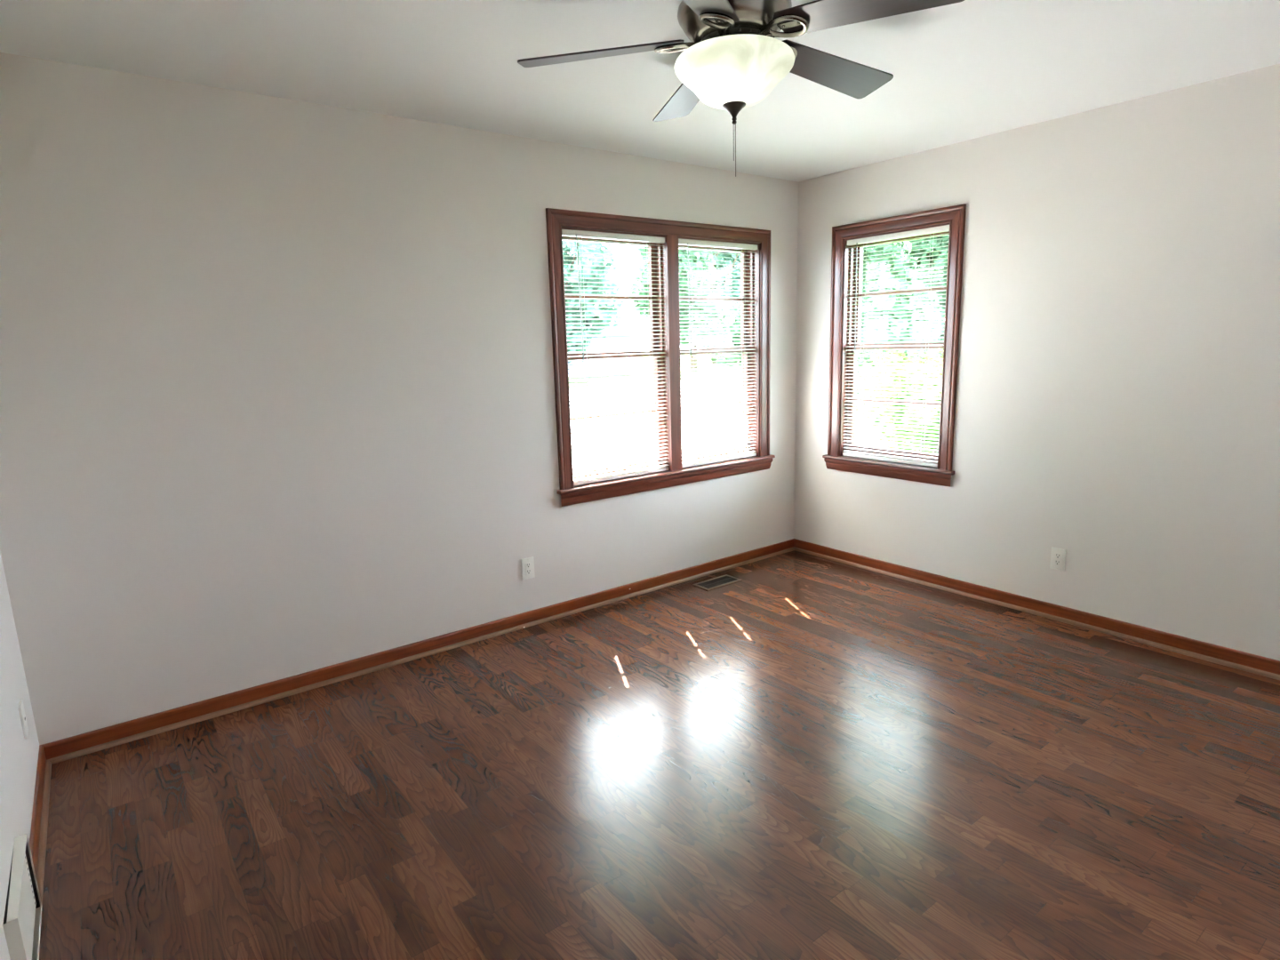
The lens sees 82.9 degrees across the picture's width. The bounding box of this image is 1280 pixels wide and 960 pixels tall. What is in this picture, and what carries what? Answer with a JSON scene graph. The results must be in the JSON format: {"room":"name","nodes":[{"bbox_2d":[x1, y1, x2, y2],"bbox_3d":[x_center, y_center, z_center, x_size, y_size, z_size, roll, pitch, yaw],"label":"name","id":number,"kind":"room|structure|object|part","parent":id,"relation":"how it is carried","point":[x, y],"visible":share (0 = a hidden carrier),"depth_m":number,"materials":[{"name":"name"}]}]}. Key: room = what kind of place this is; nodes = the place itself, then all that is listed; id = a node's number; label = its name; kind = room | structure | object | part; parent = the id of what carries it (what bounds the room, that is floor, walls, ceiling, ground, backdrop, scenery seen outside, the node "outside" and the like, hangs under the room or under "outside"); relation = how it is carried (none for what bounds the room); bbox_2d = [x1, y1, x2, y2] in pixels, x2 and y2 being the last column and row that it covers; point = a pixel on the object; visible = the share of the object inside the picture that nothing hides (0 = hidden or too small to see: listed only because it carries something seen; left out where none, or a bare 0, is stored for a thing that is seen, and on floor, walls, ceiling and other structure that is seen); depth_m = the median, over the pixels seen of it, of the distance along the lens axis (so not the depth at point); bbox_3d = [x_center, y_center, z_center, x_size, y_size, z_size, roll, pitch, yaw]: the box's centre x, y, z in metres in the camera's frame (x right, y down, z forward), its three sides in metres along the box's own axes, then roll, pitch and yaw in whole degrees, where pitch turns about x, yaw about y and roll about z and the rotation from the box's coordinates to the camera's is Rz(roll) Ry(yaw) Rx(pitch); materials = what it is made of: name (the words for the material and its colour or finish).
{"room":"empty bedroom","nodes":[
{"label":"empty bedroom","id":0,"kind":"room"},
{"bbox_2d":[0,551,39,959],"bbox_3d":[-1.135,0.398,0.960,0.160,3.040,3.780,-10,13,-36],"label":"wall","id":1,"kind":"structure","parent":0,"point":[19,756],"depth_m":2.16,"materials":[{"name":"paint"}]},
{"bbox_2d":[2,833,41,959],"bbox_3d":[-1.524,1.075,1.794,0.026,0.222,0.370,-10,13,-36],"label":"air vent","id":2,"kind":"object","parent":1,"relation":"in","point":[21,925],"visible":1,"depth_m":1.78,"materials":[{"name":"white metal"}]},
{"bbox_3d":[-1.509,1.059,1.779,0.004,0.178,0.327,-10,13,-36],"label":"panel","id":3,"kind":"part","parent":2,"relation":"part of","materials":[{"name":"white metal"}]},
{"bbox_2d":[17,698,28,739],"bbox_3d":[-2.008,0.779,2.361,0.008,0.114,0.070,-10,13,-36],"label":"phone jack plate","id":4,"kind":"object","parent":1,"relation":"attached to","point":[21,711],"visible":1,"depth_m":2.34,"materials":[{"name":"white plastic"}]},
{"bbox_2d":[29,744,51,906],"bbox_3d":[-1.085,1.242,1.243,0.026,0.075,3.620,-10,13,-36],"label":"baseboard","id":5,"kind":"structure","parent":1,"relation":"attached to","point":[39,822],"depth_m":2.28,"materials":[{"name":"brown wood"}]},
{"bbox_3d":[-1.899,1.091,2.311,0.014,0.018,0.893,-10,13,-36],"label":"shoe moulding","id":6,"kind":"part","parent":5,"relation":"part of","materials":[{"name":"brown wood"}]},
{"bbox_2d":[0,52,798,744],"bbox_3d":[-0.629,-0.151,3.773,4.443,3.040,0.160,-10,13,-36],"label":"wall","id":7,"kind":"structure","parent":0,"point":[277,401],"depth_m":2.99,"materials":[{"name":"paint"}]},
{"bbox_2d":[40,538,794,764],"bbox_3d":[-0.547,0.728,3.864,4.123,0.075,0.026,-10,13,-36],"label":"baseboard","id":8,"kind":"structure","parent":7,"relation":"attached to","point":[57,751],"depth_m":3.32,"materials":[{"name":"brown wood"}]},
{"bbox_2d":[521,556,535,580],"bbox_3d":[-0.586,0.464,3.801,0.070,0.114,0.009,-10,13,-36],"label":"wall outlet","id":9,"kind":"object","parent":7,"relation":"attached to","point":[527,564],"visible":1,"depth_m":3.80,"materials":[{"name":"white plastic"}]},
{"bbox_2d":[525,561,531,575],"bbox_3d":[-0.585,0.464,3.800,0.034,0.067,0.004,-10,13,-36],"label":"receptacle","id":10,"kind":"object","parent":9,"relation":"attached to","point":[528,564],"depth_m":3.80,"materials":[{"name":"white plastic"}]},
{"bbox_2d":[545,208,775,506],"bbox_3d":[0.148,-0.722,4.269,1.645,1.515,0.235,-10,13,-36],"label":"window","id":11,"kind":"structure","parent":7,"relation":"in","point":[557,220],"depth_m":4.20,"materials":[{"name":"brown wood"}]},
{"bbox_3d":[-0.410,-0.652,3.744,0.082,1.424,0.020,-10,13,-36],"label":"casing","id":12,"kind":"part","parent":11,"relation":"part of","materials":[{"name":"brown wood"}]},
{"bbox_3d":[-0.181,-1.009,4.017,0.685,0.658,0.030,-10,13,-36],"label":"sash","id":13,"kind":"part","parent":11,"relation":"part of","materials":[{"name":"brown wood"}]},
{"bbox_2d":[561,229,668,485],"bbox_3d":[-0.114,-0.667,4.005,0.679,1.330,0.046,-10,13,-36],"label":"window blind","id":14,"kind":"object","parent":11,"relation":"attached to","point":[577,234],"visible":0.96,"depth_m":4.01,"materials":[{"name":"white plastic"}]},
{"bbox_3d":[-0.292,-0.632,3.884,0.001,1.286,0.030,-10,13,-36],"label":"ladder cord","id":15,"kind":"part","parent":14,"relation":"part of","materials":[{"name":"white fabric"}]},
{"bbox_3d":[-0.100,-0.025,4.134,0.667,0.020,0.027,-10,13,-36],"label":"rail","id":16,"kind":"part","parent":14,"relation":"part of","materials":[{"name":"white plastic"}]},
{"bbox_3d":[0.064,-0.693,4.149,0.001,1.286,0.030,-10,13,-36],"label":"ladder cord","id":17,"kind":"part","parent":14,"relation":"part of","materials":[{"name":"white fabric"}]},
{"bbox_3d":[-0.144,-0.377,4.111,0.685,0.686,0.030,-10,13,-36],"label":"sash","id":18,"kind":"part","parent":11,"relation":"part of","materials":[{"name":"brown wood"}]},
{"bbox_3d":[0.178,-1.415,4.071,1.609,0.082,0.020,-10,13,-36],"label":"casing","id":19,"kind":"part","parent":11,"relation":"part of","materials":[{"name":"brown wood"}]},
{"bbox_3d":[0.138,-0.084,4.428,1.429,0.022,0.140,-10,13,-36],"label":"sill","id":20,"kind":"part","parent":11,"relation":"part of","materials":[{"name":"brown wood"}]},
{"bbox_3d":[0.414,-1.111,4.461,0.674,0.658,0.030,-10,13,-36],"label":"sash","id":21,"kind":"part","parent":11,"relation":"part of","materials":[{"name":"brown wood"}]},
{"bbox_3d":[0.452,-0.478,4.555,0.674,0.686,0.030,-10,13,-36],"label":"sash","id":22,"kind":"part","parent":11,"relation":"part of","materials":[{"name":"brown wood"}]},
{"bbox_2d":[678,238,757,467],"bbox_3d":[0.482,-0.768,4.449,0.668,1.330,0.046,-10,13,-36],"label":"window blind","id":23,"kind":"object","parent":11,"relation":"attached to","point":[684,242],"visible":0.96,"depth_m":4.45,"materials":[{"name":"white plastic"}]},
{"bbox_3d":[0.308,-0.735,4.331,0.001,1.286,0.030,-10,13,-36],"label":"ladder cord","id":24,"kind":"part","parent":23,"relation":"part of","materials":[{"name":"white fabric"}]},
{"bbox_3d":[0.495,-0.126,4.577,0.656,0.020,0.027,-10,13,-36],"label":"rail","id":25,"kind":"part","parent":23,"relation":"part of","materials":[{"name":"white plastic"}]},
{"bbox_3d":[0.655,-0.794,4.589,0.001,1.286,0.030,-10,13,-36],"label":"ladder cord","id":26,"kind":"part","parent":23,"relation":"part of","materials":[{"name":"white fabric"}]},
{"bbox_3d":[0.804,-0.859,4.648,0.082,1.424,0.020,-10,13,-36],"label":"casing","id":27,"kind":"part","parent":11,"relation":"part of","materials":[{"name":"brown wood"}]},
{"bbox_2d":[0,0,1279,181],"bbox_3d":[0.473,-1.454,1.996,4.443,0.120,3.940,-10,13,-36],"label":"ceiling","id":28,"kind":"structure","parent":0,"point":[966,69],"depth_m":2.58,"materials":[{"name":"paint"}]},
{"bbox_2d":[517,0,964,176],"bbox_3d":[0.318,-1.178,2.198,1.229,0.489,1.261,-10,13,-36],"label":"ceiling fan","id":29,"kind":"object","parent":28,"relation":"hanging from","point":[732,60],"visible":1,"depth_m":2.08,"materials":[{"name":"white glass"}]},
{"bbox_3d":[-0.116,-1.287,2.188,0.498,0.006,0.152,-5,23,4],"label":"blade","id":30,"kind":"part","parent":29,"relation":"part of","materials":[{"name":"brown wood"}]},
{"bbox_3d":[0.178,-1.363,2.543,0.152,0.006,0.498,-17,10,-12],"label":"blade","id":31,"kind":"part","parent":29,"relation":"part of","materials":[{"name":"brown wood"}]},
{"bbox_3d":[0.138,-1.221,1.801,0.152,0.006,0.498,15,20,17],"label":"blade","id":32,"kind":"part","parent":29,"relation":"part of","materials":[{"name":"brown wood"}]},
{"bbox_3d":[0.284,-1.203,2.183,0.358,0.138,0.358,-10,13,-36],"label":"lamp shade","id":33,"kind":"part","parent":29,"relation":"part of","materials":[{"name":"white glass"}]},
{"bbox_3d":[0.293,-1.010,2.220,0.002,0.153,0.002,-10,13,-36],"label":"pull chain","id":34,"kind":"part","parent":29,"relation":"part of","materials":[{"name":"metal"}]},
{"bbox_3d":[0.615,-1.344,2.376,0.498,0.006,0.152,-4,-3,-33],"label":"blade","id":35,"kind":"part","parent":29,"relation":"part of","materials":[{"name":"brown wood"}]},
{"bbox_3d":[0.590,-1.256,1.918,0.498,0.006,0.152,12,4,37],"label":"blade","id":36,"kind":"part","parent":29,"relation":"part of","materials":[{"name":"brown wood"}]},
{"bbox_2d":[38,550,1279,959],"bbox_3d":[0.546,1.060,2.474,4.443,0.120,3.940,-10,13,-36],"label":"floor","id":37,"kind":"structure","parent":0,"point":[803,756],"depth_m":2.34,"materials":[{"name":"laminate"}]},
{"bbox_2d":[692,574,741,590],"bbox_3d":[0.474,0.626,4.436,0.283,0.005,0.134,-10,13,-36],"label":"floor vent","id":38,"kind":"object","parent":37,"relation":"in","point":[724,580],"visible":1,"depth_m":4.43,"materials":[{"name":"brown metal"}]},
{"bbox_2d":[793,63,1279,660],"bbox_3d":[2.220,-0.192,3.559,0.160,3.040,3.620,-10,13,-36],"label":"wall","id":39,"kind":"structure","parent":0,"point":[1117,398],"depth_m":3.40,"materials":[{"name":"paint"}]},
{"bbox_2d":[822,203,966,486],"bbox_3d":[1.535,-0.774,4.331,0.235,1.515,0.890,-10,13,-36],"label":"window","id":40,"kind":"structure","parent":39,"relation":"in","point":[954,216],"depth_m":4.35,"materials":[{"name":"brown wood"}]},
{"bbox_3d":[1.235,-0.858,4.577,0.020,1.424,0.082,-10,13,-36],"label":"casing","id":41,"kind":"part","parent":40,"relation":"part of","materials":[{"name":"brown wood"}]},
{"bbox_3d":[1.592,-0.137,4.481,0.140,0.022,0.674,-10,13,-36],"label":"sill","id":42,"kind":"part","parent":40,"relation":"part of","materials":[{"name":"brown wood"}]},
{"bbox_3d":[1.551,-0.479,4.392,0.030,0.686,0.674,-10,13,-36],"label":"sash","id":43,"kind":"part","parent":40,"relation":"part of","materials":[{"name":"brown wood"}]},
{"bbox_2d":[842,224,949,467],"bbox_3d":[1.492,-0.769,4.298,0.046,1.330,0.668,-10,13,-36],"label":"window blind","id":44,"kind":"object","parent":40,"relation":"attached to","point":[941,228],"visible":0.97,"depth_m":4.30,"materials":[{"name":"white plastic"}]},
{"bbox_3d":[1.370,-0.792,4.471,0.030,1.286,0.001,-10,13,-36],"label":"ladder cord","id":45,"kind":"part","parent":44,"relation":"part of","materials":[{"name":"white fabric"}]},
{"bbox_3d":[1.517,-0.127,4.425,0.027,0.020,0.656,-10,13,-36],"label":"rail","id":46,"kind":"part","parent":44,"relation":"part of","materials":[{"name":"white plastic"}]},
{"bbox_3d":[1.634,-0.735,4.129,0.030,1.286,0.001,-10,13,-36],"label":"ladder cord","id":47,"kind":"part","parent":44,"relation":"part of","materials":[{"name":"white fabric"}]},
{"bbox_3d":[1.450,-1.466,4.149,0.020,0.082,0.854,-10,13,-36],"label":"casing","id":48,"kind":"part","parent":40,"relation":"part of","materials":[{"name":"brown wood"}]},
{"bbox_3d":[1.558,-1.112,4.292,0.030,0.658,0.674,-10,13,-36],"label":"sash","id":49,"kind":"part","parent":40,"relation":"part of","materials":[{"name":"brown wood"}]},
{"bbox_3d":[1.703,-0.757,3.971,0.020,1.424,0.082,-10,13,-36],"label":"casing","id":50,"kind":"part","parent":40,"relation":"part of","materials":[{"name":"brown wood"}]},
{"bbox_2d":[794,538,1279,679],"bbox_3d":[2.171,0.687,3.668,0.026,0.075,3.620,-10,13,-36],"label":"baseboard","id":51,"kind":"structure","parent":39,"relation":"attached to","point":[1228,657],"depth_m":3.67,"materials":[{"name":"brown wood"}]},
{"bbox_2d":[1049,546,1066,571],"bbox_3d":[2.123,0.402,3.681,0.009,0.114,0.070,-10,13,-36],"label":"wall outlet","id":52,"kind":"object","parent":39,"relation":"attached to","point":[1058,556],"visible":1,"depth_m":3.68,"materials":[{"name":"white plastic"}]},
{"bbox_2d":[1054,552,1062,566],"bbox_3d":[2.122,0.402,3.680,0.004,0.067,0.034,-10,13,-36],"label":"receptacle","id":53,"kind":"object","parent":52,"relation":"attached to","point":[1058,556],"depth_m":3.68,"materials":[{"name":"white plastic"}]},
{"label":"outside","id":54,"kind":"structure","parent":0,"visible":0},
{"bbox_2d":[568,353,940,452],"bbox_3d":[-2.143,-4.144,33.714,150.000,0.200,170.000,-10,13,-36],"label":"ground","id":55,"kind":"structure","parent":54,"point":[698,356],"depth_m":45.72,"materials":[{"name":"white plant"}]},
{"bbox_2d":[562,240,627,364],"bbox_3d":[-4.192,-11.170,38.764,7.157,11.841,6.951,-10,13,-36],"label":"tree","id":56,"kind":"object","parent":55,"relation":"on","point":[588,245],"visible":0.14,"depth_m":38.26,"materials":[{"name":"green plant"}]},
{"bbox_2d":[568,323,638,377],"bbox_3d":[-3.120,-8.670,47.505,4.600,3.600,4.200,-10,13,-36],"label":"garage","id":57,"kind":"structure","parent":55,"relation":"on","point":[604,329],"depth_m":46.10,"materials":[{"name":"white"}]},
{"bbox_2d":[626,246,741,370],"bbox_3d":[3.552,-14.267,50.309,9.515,13.177,8.856,-10,13,-36],"label":"tree","id":58,"kind":"object","parent":55,"relation":"on","point":[695,262],"visible":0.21,"depth_m":49.27,"materials":[{"name":"green plant"}]},
{"bbox_2d":[687,250,740,364],"bbox_3d":[6.320,-17.129,61.361,9.524,14.517,9.110,-10,13,-36],"label":"tree","id":59,"kind":"object","parent":55,"relation":"on","point":[727,262],"visible":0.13,"depth_m":60.43,"materials":[{"name":"green plant"}]},
{"bbox_2d":[856,348,912,437],"bbox_3d":[5.168,-1.772,15.128,2.131,1.918,2.194,-10,13,-36],"label":"shrub","id":60,"kind":"object","parent":55,"relation":"on","point":[894,351],"visible":0.17,"depth_m":14.85,"materials":[{"name":"green plant"}]},
{"bbox_2d":[856,240,943,396],"bbox_3d":[6.745,-9.373,23.895,7.964,15.588,7.551,4,12,27],"label":"tree","id":61,"kind":"object","parent":55,"relation":"on","point":[908,245],"visible":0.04,"depth_m":22.64,"materials":[{"name":"green plant"}]},
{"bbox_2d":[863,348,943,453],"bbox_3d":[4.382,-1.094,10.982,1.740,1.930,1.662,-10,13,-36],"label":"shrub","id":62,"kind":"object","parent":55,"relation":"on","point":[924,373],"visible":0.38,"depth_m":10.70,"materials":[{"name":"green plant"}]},
{"bbox_2d":[862,235,948,375],"bbox_3d":[12.538,-13.428,31.777,10.354,18.308,9.072,-2,11,-3],"label":"tree","id":63,"kind":"object","parent":55,"relation":"on","point":[940,241],"visible":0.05,"depth_m":31.22,"materials":[{"name":"green plant"}]},
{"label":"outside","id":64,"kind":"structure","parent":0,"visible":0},
{"bbox_2d":[569,368,934,470],"bbox_3d":[3.768,-2.976,26.048,150.000,0.030,21.500,-10,13,-36],"label":"street","id":65,"kind":"structure","parent":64,"point":[732,379],"depth_m":18.78,"materials":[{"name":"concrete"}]}
]}

